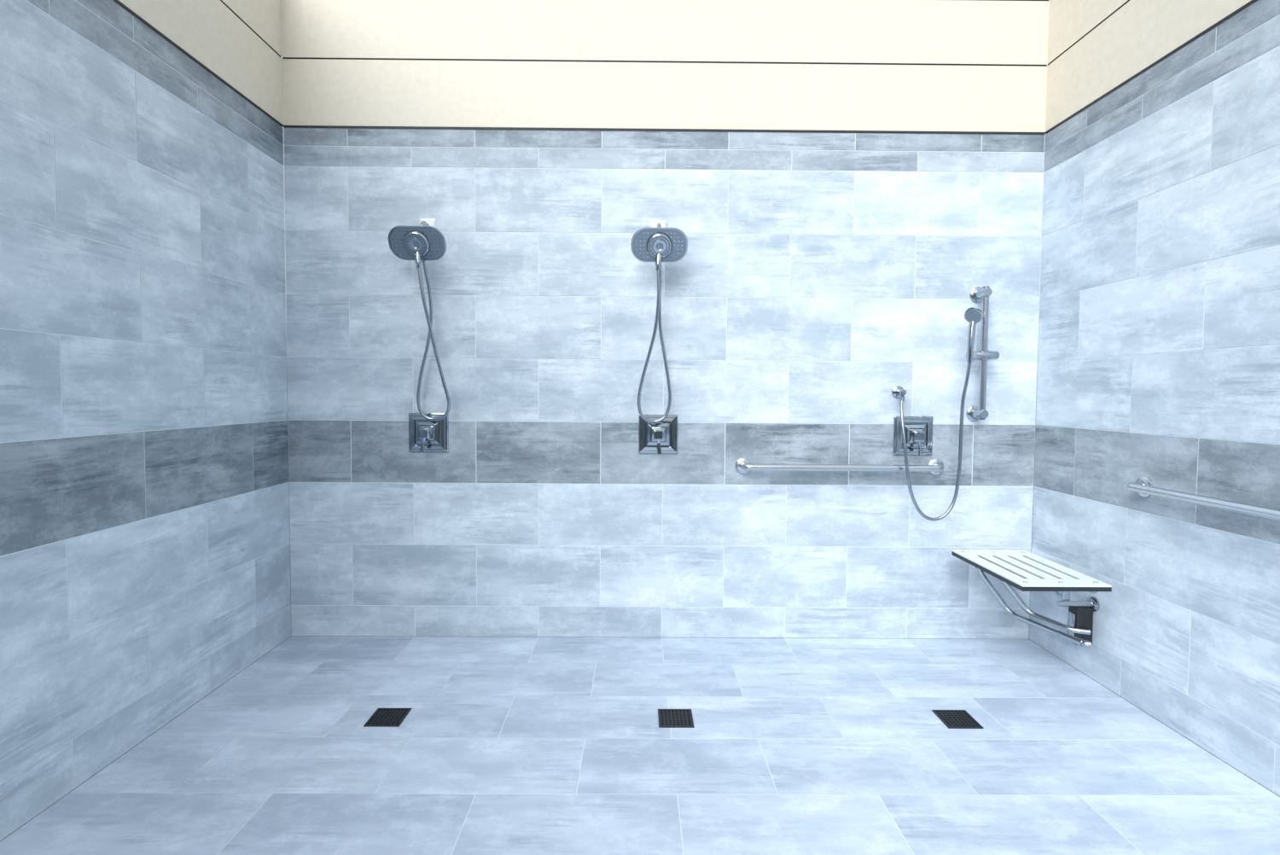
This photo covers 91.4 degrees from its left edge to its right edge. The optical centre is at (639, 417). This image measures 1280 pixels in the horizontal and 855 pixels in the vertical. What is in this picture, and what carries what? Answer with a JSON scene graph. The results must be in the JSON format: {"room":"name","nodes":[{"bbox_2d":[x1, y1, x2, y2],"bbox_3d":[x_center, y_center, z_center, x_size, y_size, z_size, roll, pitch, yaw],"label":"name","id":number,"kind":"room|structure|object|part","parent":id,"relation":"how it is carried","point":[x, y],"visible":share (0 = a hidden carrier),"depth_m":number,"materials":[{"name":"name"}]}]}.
{"room":"communal shower room","nodes":[
{"label":"communal shower room","id":0,"kind":"room"},
{"bbox_2d":[0,0,290,840],"bbox_3d":[-1.760,-0.438,0.977,0.124,3.200,4.100,0,2,0],"label":"wall","id":1,"kind":"structure","parent":0,"point":[145,539],"depth_m":2.10,"materials":[{"name":"tile"}]},
{"bbox_2d":[0,635,1279,854],"bbox_3d":[0.118,1.236,0.975,3.660,0.120,4.262,0,2,0],"label":"floor","id":2,"kind":"structure","parent":0,"point":[504,745],"depth_m":2.05,"materials":[{"name":"tile"}]},
{"bbox_2d":[363,708,411,727],"bbox_3d":[-0.936,1.112,2.324,0.128,0.004,0.128,0,2,0],"label":"floor drain","id":3,"kind":"object","parent":2,"relation":"on","point":[381,717],"visible":1,"depth_m":2.32,"materials":[{"name":"black metal"}]},
{"bbox_2d":[657,709,694,727],"bbox_3d":[0.133,1.119,2.330,0.128,0.004,0.128,0,2,0],"label":"floor drain","id":4,"kind":"object","parent":2,"relation":"on","point":[667,718],"visible":1,"depth_m":2.33,"materials":[{"name":"black metal"}]},
{"bbox_2d":[931,709,983,728],"bbox_3d":[1.185,1.126,2.337,0.128,0.004,0.128,0,2,0],"label":"floor drain","id":5,"kind":"object","parent":2,"relation":"on","point":[951,718],"visible":1,"depth_m":2.33,"materials":[{"name":"black metal"}]},
{"bbox_2d":[280,0,1049,639],"bbox_3d":[0.116,-0.512,3.094,3.660,3.200,0.124,0,2,0],"label":"wall","id":6,"kind":"structure","parent":0,"point":[840,178],"depth_m":3.04,"materials":[{"name":"tile"}]},
{"bbox_2d":[387,218,450,420],"bbox_3d":[-1.025,-0.470,2.933,0.263,0.972,0.197,0,2,0],"label":"shower head","id":7,"kind":"object","parent":6,"relation":"attached to","point":[423,241],"visible":1,"depth_m":2.88},
{"bbox_3d":[-1.022,-0.737,2.877,0.038,0.060,0.048,0,2,0],"label":"handle","id":8,"kind":"part","parent":7,"relation":"part of","materials":[{"name":"silver metal"}]},
{"bbox_3d":[-1.023,-0.881,2.954,0.021,0.107,0.112,0,2,0],"label":"arm","id":9,"kind":"part","parent":7,"relation":"part of","materials":[{"name":"silver metal"}]},
{"bbox_3d":[-1.023,-0.928,3.007,0.078,0.062,0.012,0,2,0],"label":"wall plate","id":10,"kind":"part","parent":7,"relation":"part of","materials":[{"name":"white metal"}]},
{"bbox_2d":[408,413,448,452],"bbox_3d":[-1.031,0.073,3.014,0.190,0.190,0.080,0,2,0],"label":"shower valve","id":11,"kind":"object","parent":6,"relation":"attached to","point":[425,435],"depth_m":3.04,"materials":[{"name":"silver metal"}]},
{"bbox_2d":[638,414,677,453],"bbox_3d":[0.089,0.080,3.020,0.190,0.190,0.080,0,2,0],"label":"shower valve","id":12,"kind":"object","parent":6,"relation":"attached to","point":[661,437],"depth_m":3.04,"materials":[{"name":"silver metal"}]},
{"bbox_2d":[630,220,687,423],"bbox_3d":[0.087,-0.461,2.940,0.262,0.976,0.197,0,2,0],"label":"shower head","id":13,"kind":"object","parent":6,"relation":"attached to","point":[658,243],"visible":1,"depth_m":2.88},
{"bbox_3d":[0.089,-0.921,3.014,0.078,0.062,0.012,0,2,0],"label":"wall plate","id":14,"kind":"part","parent":13,"relation":"part of","materials":[{"name":"white metal"}]},
{"bbox_3d":[0.089,-0.730,2.884,0.037,0.060,0.048,0,2,0],"label":"handle","id":15,"kind":"part","parent":13,"relation":"part of","materials":[{"name":"silver metal"}]},
{"bbox_2d":[735,457,943,475],"bbox_3d":[0.981,0.239,3.033,1.026,0.080,0.078,0,2,0],"label":"grab bar","id":16,"kind":"object","parent":6,"relation":"attached to","point":[935,467],"visible":1,"depth_m":3.00,"materials":[{"name":"grey metal"}]},
{"bbox_3d":[0.981,0.239,3.031,0.979,0.033,0.074,0,2,0],"label":"rail","id":17,"kind":"part","parent":16,"relation":"part of","materials":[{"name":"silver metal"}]},
{"bbox_2d":[892,416,932,455],"bbox_3d":[1.339,0.088,3.028,0.190,0.190,0.080,0,2,0],"label":"shower valve","id":18,"kind":"object","parent":6,"relation":"attached to","point":[918,430],"visible":0.94,"depth_m":3.05,"materials":[{"name":"silver metal"}]},
{"bbox_3d":[1.342,0.128,2.999,0.031,0.104,0.016,0,2,0],"label":"lever","id":19,"kind":"part","parent":18,"relation":"part of","materials":[{"name":"silver metal"}]},
{"bbox_2d":[891,285,999,521],"bbox_3d":[1.467,-0.072,2.977,0.469,1.128,0.171,0,2,0],"label":"shower","id":20,"kind":"object","parent":6,"relation":"attached to","point":[973,316],"visible":1,"depth_m":2.97,"materials":[{"name":"silver metal"}]},
{"bbox_3d":[1.559,-0.372,2.932,0.050,0.224,0.035,0,2,-13],"label":"handset handle","id":21,"kind":"part","parent":20,"relation":"part of","materials":[{"name":"silver metal"}]},
{"bbox_3d":[1.642,-0.308,2.983,0.031,0.634,0.031,0,2,0],"label":"rail","id":22,"kind":"part","parent":20,"relation":"part of","materials":[{"name":"silver metal"}]},
{"bbox_2d":[1029,0,1279,796],"bbox_3d":[2.016,-0.414,1.000,0.124,3.200,4.100,0,2,0],"label":"wall","id":23,"kind":"structure","parent":0,"point":[1159,354],"depth_m":2.31,"materials":[{"name":"tile"}]},
{"bbox_2d":[951,549,1111,647],"bbox_3d":[1.718,0.808,2.729,0.445,0.330,0.550,0,2,0],"label":"shower seat","id":24,"kind":"object","parent":23,"relation":"attached to","point":[1023,570],"visible":1,"depth_m":2.67,"materials":[{"name":"white plastic"}]},
{"bbox_3d":[1.672,0.648,2.722,0.352,0.006,0.550,0,2,0],"label":"seat","id":25,"kind":"part","parent":24,"relation":"part of","materials":[{"name":"white plastic"}]},
{"bbox_3d":[1.868,0.892,2.703,0.006,0.100,0.035,0,2,0],"label":"bracket plate","id":26,"kind":"part","parent":24,"relation":"part of","materials":[{"name":"silver metal"}]},
{"bbox_2d":[1126,476,1279,521],"bbox_3d":[1.909,0.283,1.953,0.078,0.080,0.990,0,2,0],"label":"grab bar","id":27,"kind":"object","parent":23,"relation":"attached to","point":[1143,486],"visible":1,"depth_m":2.08,"materials":[{"name":"grey metal"}]}
]}

